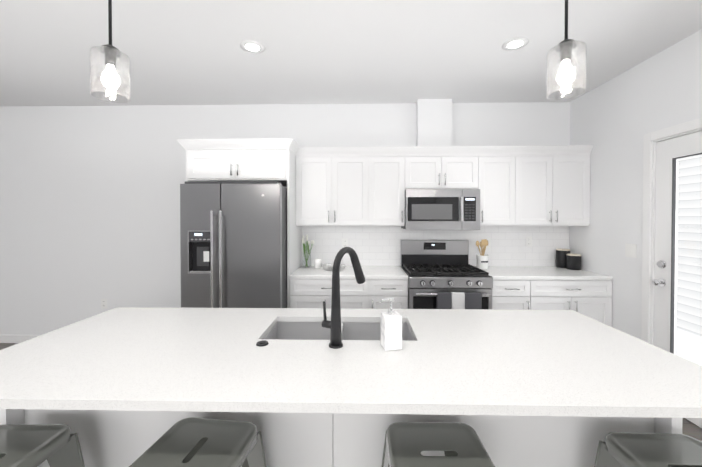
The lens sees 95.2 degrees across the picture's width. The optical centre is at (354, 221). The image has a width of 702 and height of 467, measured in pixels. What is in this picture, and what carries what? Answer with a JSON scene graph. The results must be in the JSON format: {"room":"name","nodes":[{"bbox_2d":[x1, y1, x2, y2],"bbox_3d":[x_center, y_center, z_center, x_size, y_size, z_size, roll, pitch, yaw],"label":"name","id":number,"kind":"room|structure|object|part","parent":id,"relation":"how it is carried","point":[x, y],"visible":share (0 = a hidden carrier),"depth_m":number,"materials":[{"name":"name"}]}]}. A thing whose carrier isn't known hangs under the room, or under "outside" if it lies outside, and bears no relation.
{"room":"kitchen","nodes":[
{"label":"kitchen","id":0,"kind":"room"},
{"bbox_2d":[0,102,569,334],"bbox_3d":[-1.390,0.038,3.722,7.825,2.744,0.120,0,1,1],"label":"wall","id":1,"kind":"structure","parent":0,"point":[89,208],"depth_m":3.69,"materials":[{"name":"white paint"}]},
{"bbox_2d":[0,335,39,342],"bbox_3d":[-3.398,1.363,3.714,3.510,0.095,0.017,0,1,1],"label":"baseboard","id":2,"kind":"structure","parent":1,"relation":"attached to","point":[12,338],"depth_m":3.71,"materials":[{"name":"white"}]},
{"bbox_2d":[101,299,106,308],"bbox_3d":[-2.894,0.947,3.702,0.070,0.115,0.006,0,1,1],"label":"outlet","id":3,"kind":"object","parent":1,"relation":"attached to","point":[103,303],"visible":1,"depth_m":3.70,"materials":[{"name":"white plastic"}]},
{"bbox_2d":[184,139,235,180],"bbox_3d":[-1.353,-0.585,3.332,0.483,0.376,0.634,0,1,1],"label":"upper cabinet","id":4,"kind":"object","parent":1,"relation":"attached to","point":[206,159],"depth_m":3.02,"materials":[{"name":"white wood"}]},
{"bbox_2d":[176,138,299,186],"bbox_3d":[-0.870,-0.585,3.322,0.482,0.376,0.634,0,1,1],"label":"upper cabinet","id":5,"kind":"object","parent":1,"relation":"attached to","point":[257,159],"depth_m":3.01,"materials":[{"name":"white wood"}]},
{"bbox_3d":[-0.618,0.365,3.335,0.020,2.100,0.621,0,1,1],"label":"fridge panel","id":6,"kind":"part","parent":5,"relation":"part of","materials":[{"name":"white wood"}]},
{"bbox_2d":[296,146,367,225],"bbox_3d":[-0.228,-0.367,3.466,0.749,0.816,0.324,0,1,1],"label":"upper cabinet","id":7,"kind":"object","parent":1,"relation":"attached to","point":[355,195],"depth_m":3.31,"materials":[{"name":"white wood"}]},
{"bbox_3d":[0.894,-0.720,3.415,2.996,0.096,0.370,0,1,1],"label":"crown","id":8,"kind":"part","parent":7,"relation":"part of","materials":[{"name":"white wood"}]},
{"bbox_2d":[342,239,347,247],"bbox_3d":[-0.110,0.246,3.622,0.070,0.115,0.006,0,1,1],"label":"outlet","id":9,"kind":"object","parent":1,"relation":"attached to","point":[344,242],"visible":0.9,"depth_m":3.62,"materials":[{"name":"white plastic"}]},
{"bbox_2d":[368,146,407,225],"bbox_3d":[0.333,-0.364,3.454,0.375,0.810,0.324,0,1,1],"label":"upper cabinet","id":10,"kind":"object","parent":1,"relation":"attached to","point":[387,165],"depth_m":3.30,"materials":[{"name":"white wood"}]},
{"bbox_2d":[408,146,479,188],"bbox_3d":[0.895,-0.551,3.439,0.749,0.434,0.324,0,1,1],"label":"upper cabinet","id":11,"kind":"object","parent":1,"relation":"attached to","point":[429,167],"depth_m":3.28,"materials":[{"name":"white wood"}]},
{"bbox_2d":[401,189,479,229],"bbox_3d":[0.893,-0.126,3.383,0.743,0.408,0.424,0,1,1],"label":"microwave","id":12,"kind":"object","parent":11,"relation":"attached to","point":[442,209],"visible":0.98,"depth_m":3.22,"materials":[{"name":"grey metal"}]},
{"bbox_3d":[1.065,-0.128,3.190,0.018,0.238,0.046,0,1,1],"label":"handle","id":13,"kind":"part","parent":12,"relation":"part of","materials":[{"name":"silver metal"}]},
{"bbox_2d":[484,238,490,247],"bbox_3d":[1.490,0.237,3.587,0.070,0.115,0.006,0,1,1],"label":"outlet","id":14,"kind":"object","parent":1,"relation":"attached to","point":[489,242],"visible":0.5,"depth_m":3.58,"materials":[{"name":"white plastic"}]},
{"bbox_2d":[480,146,515,225],"bbox_3d":[1.457,-0.363,3.430,0.374,0.810,0.324,0,1,1],"label":"upper cabinet","id":15,"kind":"object","parent":1,"relation":"attached to","point":[497,163],"depth_m":3.27,"materials":[{"name":"white wood"}]},
{"bbox_2d":[526,237,531,246],"bbox_3d":[1.950,0.222,3.577,0.070,0.115,0.006,0,1,1],"label":"outlet","id":16,"kind":"object","parent":1,"relation":"attached to","point":[528,241],"visible":1,"depth_m":3.58,"materials":[{"name":"white plastic"}]},
{"bbox_2d":[516,146,591,225],"bbox_3d":[2.018,-0.363,3.418,0.749,0.810,0.324,0,1,1],"label":"upper cabinet","id":17,"kind":"object","parent":1,"relation":"attached to","point":[553,182],"depth_m":3.26,"materials":[{"name":"white wood"}]},
{"bbox_2d":[0,343,701,440],"bbox_3d":[-1.470,1.515,0.046,7.825,0.120,7.510,0,1,1],"label":"floor","id":18,"kind":"structure","parent":0,"point":[691,429],"depth_m":2.21,"materials":[{"name":"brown wood"}]},
{"bbox_2d":[0,424,84,466],"bbox_3d":[-1.198,1.101,1.045,0.456,0.686,0.456,0,1,0],"label":"bar stool","id":19,"kind":"object","parent":18,"relation":"on","point":[35,445],"visible":1,"depth_m":1.13,"materials":[{"name":"grey metal"}]},
{"bbox_2d":[129,417,265,466],"bbox_3d":[-0.532,1.100,1.076,0.456,0.686,0.456,0,1,7],"label":"bar stool","id":20,"kind":"object","parent":18,"relation":"on","point":[197,442],"visible":1,"depth_m":1.11,"materials":[{"name":"grey"}]},
{"bbox_2d":[180,181,286,307],"bbox_3d":[-1.073,0.529,3.183,0.876,1.775,0.908,0,1,1],"label":"refrigerator","id":21,"kind":"object","parent":18,"relation":"on","point":[233,244],"visible":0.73,"depth_m":2.79,"materials":[{"name":"grey metal"}]},
{"bbox_3d":[-1.343,0.522,2.831,0.352,1.708,0.068,0,1,1],"label":"door","id":22,"kind":"part","parent":21,"relation":"part of","materials":[{"name":"grey metal"}]},
{"bbox_3d":[-0.902,0.522,2.821,0.518,1.708,0.068,0,1,1],"label":"door","id":23,"kind":"part","parent":21,"relation":"part of","materials":[{"name":"grey metal"}]},
{"bbox_2d":[288,278,371,308],"bbox_3d":[-0.233,0.977,3.332,0.746,0.875,0.625,0,1,1],"label":"base cabinet","id":24,"kind":"object","parent":18,"relation":"on","point":[302,292],"depth_m":3.02,"materials":[{"name":"white wood"}]},
{"bbox_2d":[288,266,407,277],"bbox_3d":[-0.049,0.515,3.320,1.115,0.030,0.630,0,1,1],"label":"countertop","id":25,"kind":"structure","parent":24,"relation":"on","point":[368,271],"depth_m":3.17,"materials":[{"name":"white stone"}]},
{"bbox_2d":[302,235,313,267],"bbox_3d":[-0.506,0.318,3.497,0.138,0.358,0.098,0,1,1],"label":"tulip vase","id":26,"kind":"object","parent":25,"relation":"on","point":[305,252],"visible":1,"depth_m":3.50,"materials":[{"name":"clear glass"}]},
{"bbox_3d":[-0.522,0.402,3.498,0.098,0.190,0.098,0,1,1],"label":"glass","id":27,"kind":"part","parent":26,"relation":"part of","materials":[{"name":"clear glass"}]},
{"bbox_2d":[311,259,321,267],"bbox_3d":[-0.408,0.450,3.446,0.110,0.095,0.082,0,1,1],"label":"mug","id":28,"kind":"object","parent":25,"relation":"on","point":[317,263],"visible":1,"depth_m":3.41,"materials":[{"name":"white ceramic"}]},
{"bbox_2d":[322,263,344,269],"bbox_3d":[-0.216,0.469,3.352,0.240,0.060,0.240,0,1,1],"label":"plate stack","id":29,"kind":"object","parent":25,"relation":"on","point":[328,266],"visible":0.52,"depth_m":3.31,"materials":[{"name":"white ceramic"}]},
{"bbox_2d":[0,319,681,466],"bbox_3d":[-0.083,0.995,1.572,2.676,0.884,0.644,0,1,1],"label":"kitchen island","id":30,"kind":"object","parent":18,"relation":"on","point":[106,438],"depth_m":1.32,"materials":[{"name":"white paint"}]},
{"bbox_2d":[0,307,701,418],"bbox_3d":[-0.086,0.545,1.423,2.716,0.043,0.974,0,1,1],"label":"island countertop","id":31,"kind":"structure","parent":30,"relation":"on","point":[486,363],"depth_m":1.16,"materials":[{"name":"white stone"}]},
{"bbox_2d":[256,340,268,346],"bbox_3d":[-0.394,0.519,1.371,0.052,0.010,0.052,0,1,1],"label":"switch","id":32,"kind":"object","parent":31,"relation":"attached to","point":[259,343],"depth_m":1.36,"materials":[{"name":"black"}]},
{"bbox_2d":[264,322,414,340],"bbox_3d":[-0.072,0.657,1.586,0.778,0.210,0.400,0,1,1],"label":"sink basin","id":33,"kind":"object","parent":31,"relation":"in","point":[278,330],"depth_m":1.75,"materials":[{"name":"silver metal"}]},
{"bbox_2d":[320,247,367,346],"bbox_3d":[-0.044,0.317,1.450,0.189,0.413,0.259,0,1,1],"label":"faucet","id":34,"kind":"object","parent":31,"relation":"on","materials":[{"name":"black metal"}]},
{"bbox_2d":[379,298,401,350],"bbox_3d":[0.146,0.421,1.334,0.088,0.205,0.074,0,1,-11],"label":"soap dispenser","id":35,"kind":"object","parent":31,"relation":"on","point":[391,328],"visible":1,"depth_m":1.30,"materials":[{"name":"white ceramic"}]},
{"bbox_2d":[372,278,407,308],"bbox_3d":[0.324,0.978,3.320,0.368,0.875,0.625,0,1,1],"label":"base cabinet","id":36,"kind":"object","parent":18,"relation":"on","point":[382,288],"depth_m":3.01,"materials":[{"name":"white wood"}]},
{"bbox_2d":[381,422,494,466],"bbox_3d":[0.279,1.100,1.059,0.456,0.686,0.456,0,1,0],"label":"bar stool","id":37,"kind":"object","parent":18,"relation":"on","point":[459,444],"visible":1,"depth_m":1.09,"materials":[{"name":"grey"}]},
{"bbox_2d":[400,240,492,308],"bbox_3d":[0.890,0.811,3.232,0.760,1.210,0.749,0,1,1],"label":"range","id":38,"kind":"object","parent":18,"relation":"on","point":[442,274],"visible":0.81,"depth_m":2.96,"materials":[{"name":"grey metal"}]},
{"bbox_2d":[401,266,491,276],"bbox_3d":[0.890,0.505,3.245,0.760,0.014,0.603,0,1,1],"label":"cooktop","id":39,"kind":"object","parent":38,"relation":"in","point":[404,268],"depth_m":3.09,"materials":[{"name":"black metal"}]},
{"bbox_2d":[409,288,491,308],"bbox_3d":[0.883,0.936,2.930,0.752,0.637,0.124,0,1,1],"label":"oven","id":40,"kind":"object","parent":38,"relation":"in","point":[419,298],"depth_m":2.92,"materials":[{"name":"silver metal"}]},
{"bbox_3d":[0.884,0.557,2.955,0.760,0.100,0.067,0,1,1],"label":"control panel","id":41,"kind":"part","parent":38,"relation":"part of","materials":[{"name":"silver metal"}]},
{"bbox_2d":[491,278,531,309],"bbox_3d":[1.458,0.978,3.295,0.366,0.875,0.625,0,1,1],"label":"base cabinet","id":42,"kind":"object","parent":18,"relation":"on","point":[507,293],"depth_m":2.98,"materials":[{"name":"white wood"}]},
{"bbox_2d":[532,278,612,326],"bbox_3d":[2.015,0.978,3.284,0.748,0.875,0.625,0,1,1],"label":"base cabinet","id":43,"kind":"object","parent":18,"relation":"on","point":[590,297],"depth_m":2.97,"materials":[{"name":"white wood"}]},
{"bbox_2d":[474,266,611,277],"bbox_3d":[1.832,0.516,3.279,1.115,0.030,0.630,0,1,1],"label":"countertop","id":44,"kind":"structure","parent":43,"relation":"on","point":[494,271],"depth_m":3.17,"materials":[{"name":"white stone"}]},
{"bbox_2d":[476,239,488,269],"bbox_3d":[1.350,0.342,3.387,0.132,0.313,0.126,0,1,1],"label":"utensil crock","id":45,"kind":"object","parent":44,"relation":"on","point":[482,258],"visible":0.98,"depth_m":3.37,"materials":[{"name":"white ceramic"}]},
{"bbox_2d":[556,249,570,267],"bbox_3d":[2.281,0.397,3.503,0.136,0.199,0.136,0,1,1],"label":"canister","id":46,"kind":"object","parent":44,"relation":"on","point":[561,258],"visible":0.85,"depth_m":3.46,"materials":[{"name":"black ceramic"}]},
{"bbox_2d":[566,254,580,269],"bbox_3d":[2.302,0.419,3.362,0.132,0.159,0.132,0,1,1],"label":"canister","id":47,"kind":"object","parent":44,"relation":"on","point":[573,261],"visible":0.98,"depth_m":3.31,"materials":[{"name":"black ceramic"}]},
{"bbox_2d":[594,432,701,466],"bbox_3d":[1.039,1.101,0.997,0.456,0.686,0.456,0,1,2],"label":"bar stool","id":48,"kind":"object","parent":18,"relation":"on","point":[622,449],"visible":1,"depth_m":1.08,"materials":[{"name":"grey"}]},
{"bbox_2d":[0,0,701,105],"bbox_3d":[-1.470,-1.349,0.011,7.825,0.120,7.510,0,1,1],"label":"ceiling","id":49,"kind":"structure","parent":0,"point":[185,52],"depth_m":2.42,"materials":[{"name":"white paint"}]},
{"bbox_2d":[90,0,130,102],"bbox_3d":[-1.086,-0.930,1.423,0.144,0.752,0.144,0,1,1],"label":"pendant light","id":50,"kind":"object","parent":49,"relation":"hanging from","point":[109,78],"visible":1,"depth_m":1.41,"materials":[{"name":"black"}]},
{"bbox_3d":[-1.086,-0.652,1.427,0.144,0.196,0.144,0,1,1],"label":"lamp shade","id":51,"kind":"part","parent":50,"relation":"part of","materials":[{"name":"glass"}]},
{"bbox_3d":[-1.086,-0.645,1.427,0.067,0.099,0.067,0,1,1],"label":"bulb","id":52,"kind":"part","parent":50,"relation":"part of","materials":[{"name":"white glass"}]},
{"bbox_2d":[240,40,264,52],"bbox_3d":[-0.768,-1.314,2.412,0.180,0.006,0.180,0,1,1],"label":"recessed light","id":53,"kind":"object","parent":49,"relation":"in","point":[249,46],"visible":1,"depth_m":2.40,"materials":[{"name":"white"}]},
{"bbox_2d":[502,37,528,50],"bbox_3d":[1.189,-1.314,2.370,0.180,0.006,0.180,0,1,1],"label":"recessed light","id":54,"kind":"object","parent":49,"relation":"in","point":[515,43],"visible":1,"depth_m":2.36,"materials":[{"name":"white plastic"}]},
{"bbox_2d":[546,0,586,99],"bbox_3d":[0.914,-0.929,1.380,0.144,0.752,0.144,0,1,1],"label":"pendant light","id":55,"kind":"object","parent":49,"relation":"hanging from","point":[565,47],"visible":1,"depth_m":1.37,"materials":[{"name":"black"}]},
{"bbox_3d":[0.914,-0.645,1.384,0.067,0.099,0.067,0,1,1],"label":"bulb","id":56,"kind":"part","parent":55,"relation":"part of","materials":[{"name":"white glass"}]},
{"bbox_3d":[0.914,-0.651,1.384,0.144,0.196,0.144,0,1,1],"label":"lamp shade","id":57,"kind":"part","parent":55,"relation":"part of","materials":[{"name":"glass"}]},
{"bbox_2d":[416,99,451,145],"bbox_3d":[0.875,-1.057,3.535,0.372,0.549,0.130,0,1,1],"label":"column","id":58,"kind":"structure","parent":0,"point":[433,122],"depth_m":3.47,"materials":[{"name":"white paint"}]},
{"bbox_2d":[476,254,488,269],"bbox_3d":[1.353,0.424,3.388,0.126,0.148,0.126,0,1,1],"label":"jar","id":59,"kind":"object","parent":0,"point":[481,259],"depth_m":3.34,"materials":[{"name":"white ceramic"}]},
{"bbox_2d":[569,29,701,343],"bbox_3d":[2.382,0.084,-0.054,0.120,2.744,7.270,0,1,1],"label":"wall","id":60,"kind":"structure","parent":0,"point":[613,121],"depth_m":2.82,"materials":[{"name":"white paint"}]},
{"bbox_2d":[625,243,636,257],"bbox_3d":[2.379,0.248,2.756,0.006,0.116,0.116,0,1,1],"label":"switch plate","id":61,"kind":"object","parent":60,"relation":"attached to","point":[630,250],"visible":1,"depth_m":2.75,"materials":[{"name":"white plastic"}]},
{"bbox_2d":[641,118,701,344],"bbox_3d":[2.420,0.362,2.096,0.135,2.136,1.071,0,1,1],"label":"door frame","id":62,"kind":"structure","parent":60,"relation":"attached to","point":[649,202],"depth_m":2.56,"materials":[{"name":"white wood"}]},
{"bbox_2d":[652,131,701,427],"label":"exterior door","id":63,"kind":"structure","parent":60,"relation":"in","point":[661,264],"depth_m":2.40,"materials":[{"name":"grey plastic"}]},
{"bbox_3d":[2.354,0.400,2.485,0.069,0.204,0.064,0,1,1],"label":"knob","id":64,"kind":"part","parent":63,"relation":"part of","materials":[{"name":"silver metal"}]},
{"bbox_3d":[2.389,0.343,2.097,0.022,1.630,0.633,0,1,1],"label":"glazing frame","id":65,"kind":"part","parent":63,"relation":"part of","materials":[{"name":"grey plastic"}]},
{"bbox_3d":[2.405,0.343,2.096,0.006,1.628,0.631,0,1,1],"label":"glass panel","id":66,"kind":"part","parent":63,"relation":"part of","materials":[{"name":"glass"}]},
{"label":"outside","id":67,"kind":"structure","parent":0,"visible":0},
{"bbox_2d":[676,328,701,365],"bbox_3d":[3.409,1.739,2.159,1.820,0.580,7.500,0,1,1],"label":"ground","id":68,"kind":"structure","parent":67,"point":[687,337],"depth_m":3.67,"materials":[{"name":"white"}]},
{"bbox_2d":[676,154,701,335],"bbox_3d":[4.279,-0.070,2.119,0.020,4.200,7.500,0,1,1],"label":"siding","id":69,"kind":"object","parent":68,"relation":"on","point":[686,270],"depth_m":4.13,"materials":[{"name":"white"}]}
]}

